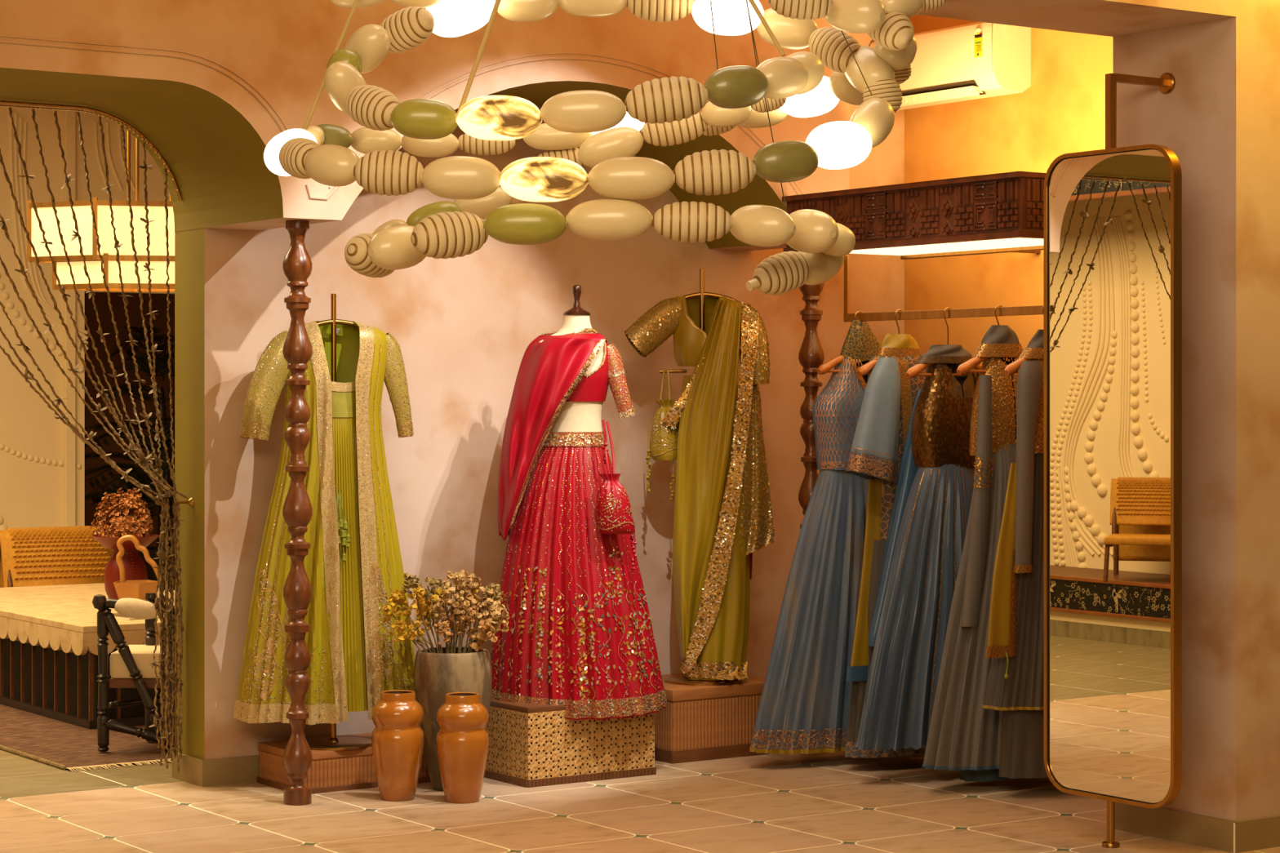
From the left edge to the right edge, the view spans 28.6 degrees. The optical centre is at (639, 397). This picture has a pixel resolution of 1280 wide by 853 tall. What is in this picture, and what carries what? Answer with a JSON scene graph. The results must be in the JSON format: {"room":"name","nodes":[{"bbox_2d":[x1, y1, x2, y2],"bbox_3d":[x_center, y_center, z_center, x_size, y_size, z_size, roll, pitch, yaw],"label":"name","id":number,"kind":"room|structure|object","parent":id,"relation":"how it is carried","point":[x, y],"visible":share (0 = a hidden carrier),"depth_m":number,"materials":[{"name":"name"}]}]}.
{"room":"clothing store","nodes":[
{"label":"clothing store","id":0,"kind":"room"},
{"bbox_2d":[0,103,174,530],"bbox_3d":[-3.451,-0.267,15.885,6.300,3.400,0.146,0,0,-34],"label":"wall","id":1,"kind":"structure","parent":0,"point":[32,439],"depth_m":15.62,"materials":[{"name":"beige paint"}]},
{"bbox_2d":[63,107,75,526],"bbox_3d":[-3.567,-0.217,15.727,0.070,3.300,0.034,0,0,-34],"label":"trim","id":2,"kind":"structure","parent":1,"relation":"attached to","point":[69,117],"depth_m":15.71,"materials":[{"name":"beige paint"}]},
{"bbox_2d":[84,291,174,546],"bbox_3d":[-1.293,-0.367,15.127,4.000,3.600,8.600,0,0,-34],"label":"wall","id":3,"kind":"structure","parent":0,"point":[159,302],"depth_m":18.37,"materials":[{"name":"black"}]},
{"bbox_2d":[0,0,849,250],"bbox_3d":[-1.472,-1.395,9.101,5.000,1.545,0.910,0,0,-34],"label":"ceiling","id":4,"kind":"structure","parent":0,"point":[212,134],"depth_m":8.88,"materials":[{"name":"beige paint"}]},
{"bbox_2d":[0,100,186,772],"bbox_3d":[-2.210,0.169,9.050,1.223,2.458,0.107,0,0,-32],"label":"curtain","id":5,"kind":"object","parent":4,"relation":"hanging from","point":[164,491],"visible":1,"depth_m":9.28,"materials":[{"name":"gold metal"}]},
{"bbox_2d":[0,34,288,132],"bbox_3d":[-2.239,-1.008,8.021,2.513,0.300,0.012,0,0,-34],"label":"trim","id":6,"kind":"structure","parent":4,"relation":"attached to","point":[2,41],"depth_m":8.43,"materials":[{"name":"brown paint"}]},
{"bbox_2d":[305,184,340,199],"bbox_3d":[-1.097,-0.748,8.806,0.168,0.117,0.014,0,0,-34],"label":"trim","id":7,"kind":"structure","parent":4,"relation":"attached to","point":[319,197],"depth_m":8.79,"materials":[{"name":"beige"}]},
{"bbox_2d":[328,52,804,195],"bbox_3d":[-0.196,-0.997,9.425,2.147,0.555,0.012,0,0,-34],"label":"trim","id":8,"kind":"structure","parent":4,"relation":"attached to","point":[540,59],"depth_m":9.35,"materials":[{"name":"paint"}]},
{"bbox_2d":[174,32,904,759],"bbox_3d":[-0.199,-0.367,10.369,3.585,3.600,0.263,0,0,-34],"label":"wall","id":9,"kind":"structure","parent":0,"point":[464,327],"depth_m":9.83,"materials":[{"name":"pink paint"}]},
{"bbox_2d":[175,497,193,506],"bbox_3d":[-1.691,0.390,9.321,0.060,0.032,0.032,0,0,-34],"label":"curtain hook","id":10,"kind":"object","parent":9,"relation":"attached to","point":[189,501],"visible":1,"depth_m":9.32,"materials":[{"name":"gold metal"}]},
{"bbox_2d":[172,751,203,786],"bbox_3d":[-1.679,1.384,9.345,0.012,0.098,0.273,0,0,-34],"label":"baseboard","id":11,"kind":"object","parent":9,"relation":"attached to","point":[191,768],"visible":0.89,"depth_m":9.33,"materials":[{"name":"beige tile"}]},
{"bbox_2d":[202,755,259,786],"bbox_3d":[-0.216,1.384,10.190,3.376,0.098,0.012,0,0,-34],"label":"baseboard","id":12,"kind":"structure","parent":9,"relation":"attached to","point":[241,770],"depth_m":9.29,"materials":[{"name":"beige tile"}]},
{"bbox_2d":[0,750,1279,852],"bbox_3d":[-2.008,1.482,10.428,10.500,0.101,15.536,0,0,-34],"label":"floor","id":13,"kind":"structure","parent":0,"point":[822,802],"depth_m":8.63,"materials":[{"name":"beige tile"}]},
{"bbox_2d":[0,525,113,587],"bbox_3d":[-3.048,1.071,13.463,0.636,0.729,0.771,0,0,-32],"label":"woven bench backrest","id":14,"kind":"object","parent":13,"relation":"on","point":[55,555],"visible":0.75,"depth_m":13.59,"materials":[{"name":"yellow wicker"}]},
{"bbox_2d":[0,704,174,771],"bbox_3d":[-1.991,1.425,11.626,2.610,0.020,3.180,0,0,-34],"label":"woven rug","id":15,"kind":"object","parent":13,"relation":"on","point":[56,744],"visible":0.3,"depth_m":10.30,"materials":[{"name":"brown fabric"}]},
{"bbox_2d":[0,582,174,728],"bbox_3d":[-2.545,1.198,11.961,1.150,0.447,2.300,0,0,-34],"label":"daybed","id":16,"kind":"object","parent":15,"relation":"on","point":[49,649],"visible":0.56,"depth_m":11.17,"materials":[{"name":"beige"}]},
{"bbox_2d":[91,533,159,599],"bbox_3d":[-2.434,0.814,11.900,0.320,0.318,0.320,0,0,-34],"label":"vase","id":17,"kind":"object","parent":16,"relation":"on","point":[135,569],"visible":0.65,"depth_m":11.82,"materials":[{"name":"ceramic"}]},
{"bbox_2d":[88,487,154,538],"bbox_3d":[-2.420,0.557,11.882,0.310,0.263,0.287,0,0,-34],"label":"hydrangea","id":18,"kind":"object","parent":17,"relation":"in","point":[119,525],"visible":0.98,"depth_m":11.84,"materials":[{"name":"orange plant"}]},
{"bbox_2d":[113,534,157,600],"bbox_3d":[-2.313,0.801,11.495,0.205,0.345,0.213,0,0,-39],"label":"wooden basket","id":19,"kind":"object","parent":16,"relation":"on","point":[124,588],"visible":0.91,"depth_m":11.47,"materials":[{"name":"brown wood"}]},
{"bbox_2d":[113,579,157,600],"bbox_3d":[-2.294,0.908,11.500,0.203,0.130,0.213,0,0,0],"label":"bowl","id":20,"kind":"object","parent":19,"relation":"on","point":[124,588],"depth_m":11.43,"materials":[{"name":"brown wood"}]},
{"bbox_2d":[113,613,164,620],"bbox_3d":[-2.224,0.967,11.120,0.204,0.014,0.224,0,0,44],"label":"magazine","id":21,"kind":"object","parent":16,"relation":"on","point":[117,615],"visible":0.25,"depth_m":11.02,"materials":[{"name":"beige paper"}]},
{"bbox_2d":[92,592,174,751],"bbox_3d":[-2.014,1.102,10.190,0.349,0.628,0.380,0,0,0],"label":"spindle chair","id":22,"kind":"object","parent":15,"relation":"on","point":[130,664],"visible":0.77,"depth_m":10.03,"materials":[{"name":"brown wood"}]},
{"bbox_2d":[110,644,174,679],"bbox_3d":[-1.995,1.075,10.215,0.257,0.109,0.330,0,0,0],"label":"seat cushion","id":23,"kind":"object","parent":22,"relation":"on","point":[131,662],"depth_m":10.05,"materials":[{"name":"beige fabric"}]},
{"bbox_2d":[84,325,174,590],"bbox_3d":[-3.292,0.471,17.226,1.663,1.923,1.646,0,0,-11],"label":"potted palm","id":24,"kind":"object","parent":13,"relation":"on","point":[142,477],"visible":0.42,"depth_m":17.06,"materials":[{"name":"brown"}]},
{"bbox_2d":[137,546,174,590],"bbox_3d":[-3.261,1.233,17.200,0.400,0.400,0.400,0,0,-34],"label":"pot","id":25,"kind":"object","parent":24,"relation":"on","point":[152,550],"depth_m":17.02,"materials":[{"name":"wood"}]},
{"bbox_2d":[282,219,312,805],"bbox_3d":[-1.206,0.405,8.859,0.105,2.055,0.105,0,0,33],"label":"turned post","id":26,"kind":"object","parent":13,"relation":"on","point":[297,264],"visible":1,"depth_m":8.83,"materials":[{"name":"brown wood"}]},
{"bbox_2d":[257,733,431,794],"bbox_3d":[-1.081,1.358,9.357,0.585,0.150,0.360,0,0,-34],"label":"pedestal","id":27,"kind":"object","parent":13,"relation":"on","point":[329,771],"visible":0.54,"depth_m":9.18,"materials":[{"name":"brown wood"}]},
{"bbox_2d":[306,293,372,751],"bbox_3d":[-1.130,0.451,9.270,0.300,1.664,0.300,0,0,-22],"label":"stand","id":28,"kind":"object","parent":27,"relation":"on","point":[333,743],"visible":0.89,"depth_m":9.26,"materials":[{"name":"gold metal"}]},
{"bbox_2d":[233,320,414,725],"bbox_3d":[-1.138,0.453,9.254,0.719,1.470,0.291,0,0,-20],"label":"coat","id":29,"kind":"object","parent":28,"relation":"hanging from","point":[368,356],"visible":0.78,"depth_m":9.15,"materials":[{"name":"fabric"}]},
{"bbox_2d":[331,381,368,711],"bbox_3d":[-1.065,0.542,9.220,0.303,1.214,0.115,0,0,-22],"label":"dress","id":30,"kind":"object","parent":28,"relation":"on","point":[343,394],"visible":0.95,"depth_m":9.20,"materials":[{"name":"fabric"}]},
{"bbox_2d":[371,689,424,801],"bbox_3d":[-0.863,1.241,8.957,0.188,0.383,0.188,0,0,-10],"label":"jar","id":31,"kind":"object","parent":13,"relation":"on","point":[397,738],"visible":1,"depth_m":8.89,"materials":[{"name":"orange ceramic"}]},
{"bbox_2d":[413,646,492,791],"bbox_3d":[-0.685,1.179,9.194,0.287,0.507,0.287,0,0,-34],"label":"planter","id":32,"kind":"object","parent":13,"relation":"on","point":[436,675],"visible":0.63,"depth_m":9.09,"materials":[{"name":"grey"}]},
{"bbox_2d":[382,569,509,653],"bbox_3d":[-0.707,0.875,9.173,0.462,0.482,0.260,0,0,0],"label":"bunch","id":33,"kind":"object","parent":32,"relation":"in","point":[464,610],"visible":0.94,"depth_m":9.16,"materials":[{"name":"beige plant"}]},
{"bbox_2d":[435,692,488,804],"bbox_3d":[-0.629,1.242,8.909,0.187,0.381,0.187,0,0,43],"label":"jar","id":34,"kind":"object","parent":13,"relation":"on","point":[462,741],"visible":1,"depth_m":8.84,"materials":[{"name":"orange ceramic"}]},
{"bbox_2d":[484,697,656,787],"bbox_3d":[-0.296,1.286,9.548,0.579,0.294,0.429,0,0,-34],"label":"pedestal","id":35,"kind":"object","parent":13,"relation":"on","point":[531,745],"visible":0.82,"depth_m":9.35,"materials":[{"name":"brown"}]},
{"bbox_2d":[538,284,604,431],"bbox_3d":[-0.234,0.355,9.600,0.282,1.568,0.281,0,0,44],"label":"mannequin","id":36,"kind":"object","parent":35,"relation":"on","point":[574,416],"visible":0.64,"depth_m":9.54,"materials":[{"name":"fabric"}]},
{"bbox_2d":[497,327,607,540],"bbox_3d":[-0.333,0.139,9.599,0.422,0.808,0.376,0,0,-3],"label":"dupatta","id":37,"kind":"object","parent":36,"relation":"on","point":[546,377],"visible":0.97,"depth_m":9.47,"materials":[{"name":"red fabric"}]},
{"bbox_2d":[489,431,666,720],"bbox_3d":[-0.241,0.663,9.597,0.689,1.062,0.631,0,0,12],"label":"skirt","id":38,"kind":"object","parent":36,"relation":"on","point":[580,637],"visible":0.92,"depth_m":9.41,"materials":[{"name":"fabric"}]},
{"bbox_2d":[595,419,637,570],"bbox_3d":[-0.092,0.366,9.407,0.152,0.562,0.117,0,0,23],"label":"drawstring bag","id":39,"kind":"object","parent":38,"relation":"hanging from","point":[614,511],"visible":1,"depth_m":9.38,"materials":[{"name":"fabric"}]},
{"bbox_2d":[533,342,635,418],"bbox_3d":[-0.212,-0.062,9.600,0.391,0.297,0.229,0,0,0],"label":"blouse","id":40,"kind":"object","parent":36,"relation":"on","point":[611,372],"visible":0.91,"depth_m":9.54,"materials":[{"name":"fabric"}]},
{"bbox_2d":[653,673,768,764],"bbox_3d":[0.229,1.289,10.170,0.575,0.288,0.474,0,0,-34],"label":"pedestal","id":41,"kind":"object","parent":13,"relation":"on","point":[697,723],"visible":0.5,"depth_m":9.92,"materials":[{"name":"brown wood"}]},
{"bbox_2d":[658,268,746,685],"bbox_3d":[0.250,0.314,10.120,0.299,1.662,0.299,0,0,41],"label":"stand","id":42,"kind":"object","parent":41,"relation":"on","point":[677,680],"visible":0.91,"depth_m":10.11,"materials":[{"name":"gold metal"}]},
{"bbox_2d":[645,369,679,501],"bbox_3d":[0.096,0.152,10.078,0.148,0.525,0.125,0,0,0],"label":"drawstring bag","id":43,"kind":"object","parent":42,"relation":"hanging from","point":[663,442],"visible":0.98,"depth_m":10.04,"materials":[{"name":"green fabric"}]},
{"bbox_2d":[624,295,770,385],"bbox_3d":[0.226,-0.227,10.115,0.592,0.363,0.177,0,0,-5],"label":"blouse","id":44,"kind":"object","parent":42,"relation":"on","point":[679,316],"visible":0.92,"depth_m":10.06,"materials":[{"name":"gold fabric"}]},
{"bbox_2d":[660,298,774,680],"bbox_3d":[0.313,0.366,10.075,0.381,1.528,0.305,0,0,22],"label":"sari","id":45,"kind":"object","parent":42,"relation":"on","point":[722,516],"visible":1,"depth_m":10.00,"materials":[{"name":"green fabric"}]},
{"bbox_2d":[798,282,824,528],"bbox_3d":[0.693,0.405,10.164,0.105,2.055,0.105,0,0,-12],"label":"turned post","id":46,"kind":"object","parent":13,"relation":"on","point":[811,354],"visible":0.41,"depth_m":10.13,"materials":[{"name":"brown wood"}]},
{"bbox_2d":[1043,72,1182,848],"bbox_3d":[1.593,0.191,8.068,0.284,2.484,0.574,0,0,-34],"label":"mirror","id":47,"kind":"object","parent":13,"relation":"on","point":[1113,215],"visible":1,"depth_m":7.98,"materials":[{"name":"gold metal"}]},
{"bbox_2d":[904,14,1112,443],"bbox_3d":[2.006,-0.367,10.130,0.220,3.600,2.627,0,0,-34],"label":"wall","id":48,"kind":"structure","parent":0,"point":[1062,111],"depth_m":10.64,"materials":[{"name":"orange paint"}]},
{"bbox_2d":[782,170,1046,259],"bbox_3d":[1.436,-0.678,9.711,1.194,0.230,1.362,0,0,-34],"label":"carved pelmet","id":49,"kind":"object","parent":48,"relation":"attached to","point":[997,212],"visible":0.65,"depth_m":9.27,"materials":[{"name":"brown wood"}]},
{"bbox_2d":[843,254,1043,322],"bbox_3d":[1.255,-0.433,9.387,0.012,0.267,1.552,0,0,-34],"label":"rail","id":50,"kind":"object","parent":49,"relation":"hanging from","point":[1033,309],"visible":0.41,"depth_m":9.60,"materials":[{"name":"gold metal"}]},
{"bbox_2d":[817,311,862,374],"bbox_3d":[0.873,-0.214,9.944,0.441,0.253,0.051,0,0,-34],"label":"clothes hanger","id":51,"kind":"object","parent":50,"relation":"hanging from","point":[825,367],"visible":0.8,"depth_m":9.85,"materials":[{"name":"brown wood"}]},
{"bbox_2d":[749,320,879,754],"bbox_3d":[0.878,0.535,9.949,1.069,1.682,0.306,0,0,-34],"label":"outfit","id":52,"kind":"object","parent":51,"relation":"hanging from","point":[804,706],"visible":0.51,"depth_m":9.77,"materials":[{"name":"blue fabric"}]},
{"bbox_2d":[857,309,902,376],"bbox_3d":[1.011,-0.210,9.742,0.441,0.261,0.051,0,0,-34],"label":"clothes hanger","id":53,"kind":"object","parent":50,"relation":"hanging from","point":[867,368],"visible":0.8,"depth_m":9.63,"materials":[{"name":"brown wood"}]},
{"bbox_2d":[844,333,928,758],"bbox_3d":[1.043,0.566,9.761,0.270,1.622,0.681,0,0,42],"label":"outfit","id":54,"kind":"object","parent":53,"relation":"hanging from","point":[881,454],"visible":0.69,"depth_m":9.61,"materials":[{"name":"blue fabric"}]},
{"bbox_2d":[867,388,921,646],"bbox_3d":[1.012,0.456,9.630,0.355,0.976,0.137,0,0,-34],"label":"drape","id":55,"kind":"object","parent":54,"relation":"hanging from","point":[892,469],"depth_m":9.62,"materials":[{"name":"blue fabric"}]},
{"bbox_2d":[905,306,982,378],"bbox_3d":[1.172,-0.205,9.508,0.441,0.271,0.051,0,0,-34],"label":"clothes hanger","id":56,"kind":"object","parent":50,"relation":"hanging from","point":[915,371],"visible":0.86,"depth_m":9.42,"materials":[{"name":"brown wood"}]},
{"bbox_2d":[855,344,980,751],"bbox_3d":[1.171,0.552,9.511,0.891,1.499,0.275,0,0,-34],"label":"outfit","id":57,"kind":"object","parent":56,"relation":"hanging from","point":[905,664],"visible":0.62,"depth_m":9.35,"materials":[{"name":"fabric"}]},
{"bbox_2d":[956,304,1016,375],"bbox_3d":[1.333,-0.210,9.274,0.441,0.261,0.051,0,0,-34],"label":"clothes hanger","id":58,"kind":"object","parent":50,"relation":"hanging from","point":[964,368],"visible":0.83,"depth_m":9.18,"materials":[{"name":"brown wood"}]},
{"bbox_2d":[922,324,1033,782],"bbox_3d":[1.354,0.569,9.287,0.803,1.668,0.271,0,0,-30],"label":"outfit","id":59,"kind":"object","parent":58,"relation":"hanging from","point":[964,736],"visible":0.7,"depth_m":9.12,"materials":[{"name":"grey fabric"}]},
{"bbox_2d":[1004,306,1043,375],"bbox_3d":[1.476,-0.209,9.066,0.441,0.265,0.051,0,0,-34],"label":"clothes hanger","id":60,"kind":"object","parent":50,"relation":"hanging from","point":[1013,367],"visible":0.2,"depth_m":8.95,"materials":[{"name":"brown wood"}]},
{"bbox_2d":[982,329,1048,778],"bbox_3d":[1.445,0.556,9.058,0.639,1.600,0.263,0,0,-34],"label":"outfit","id":61,"kind":"object","parent":60,"relation":"hanging from","point":[1015,647],"visible":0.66,"depth_m":8.91,"materials":[{"name":"grey fabric"}]},
{"bbox_2d":[849,237,1043,255],"bbox_3d":[1.205,-0.584,9.580,0.565,0.010,1.316,0,0,-34],"label":"diffuser","id":62,"kind":"object","parent":49,"relation":"attached to","point":[1007,244],"depth_m":9.70,"materials":[{"name":"beige plastic"}]},
{"bbox_2d":[869,22,1031,110],"bbox_3d":[1.314,-1.413,10.751,0.218,0.307,0.801,0,0,-34],"label":"air conditioner","id":63,"kind":"object","parent":48,"relation":"attached to","point":[975,60],"visible":0.84,"depth_m":10.51,"materials":[{"name":"beige plastic"}]},
{"bbox_2d":[900,80,986,106],"bbox_3d":[1.234,-1.291,10.752,0.071,0.049,0.650,0,0,-34],"label":"outlet","id":64,"kind":"object","parent":63,"relation":"attached to","point":[921,91],"depth_m":10.67,"materials":[{"name":"white plastic"}]},
{"bbox_2d":[916,0,1279,852],"bbox_3d":[0.264,-0.367,7.121,10.500,3.600,0.549,0,0,-34],"label":"wall","id":65,"kind":"structure","parent":0,"point":[1220,117],"depth_m":7.98,"materials":[{"name":"paint"}]},
{"bbox_2d":[1115,802,1236,852],"bbox_3d":[1.721,1.384,8.123,0.012,0.098,0.547,0,0,-34],"label":"baseboard","id":66,"kind":"structure","parent":65,"relation":"attached to","point":[1217,833],"depth_m":8.10,"materials":[{"name":"beige tile"}]},
{"bbox_3d":[-2.018,-2.217,10.443,10.500,0.100,15.500,0,0,-34],"label":"ceiling","id":67,"kind":"structure","parent":0,"visible":0},
{"bbox_2d":[26,129,174,292],"bbox_3d":[-2.474,-1.348,12.460,1.084,1.639,0.542,0,0,0],"label":"pendant lamp","id":68,"kind":"object","parent":67,"relation":"hanging from","point":[82,210],"visible":0.52,"depth_m":12.25,"materials":[{"name":"beige fabric"}]},
{"bbox_2d":[263,0,946,295],"bbox_3d":[-0.076,-1.195,5.620,1.523,1.950,0.932,0,0,-1],"label":"chandelier","id":69,"kind":"object","parent":67,"relation":"hanging from","point":[606,129],"visible":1,"depth_m":5.36,"materials":[{"name":"ceramic"}]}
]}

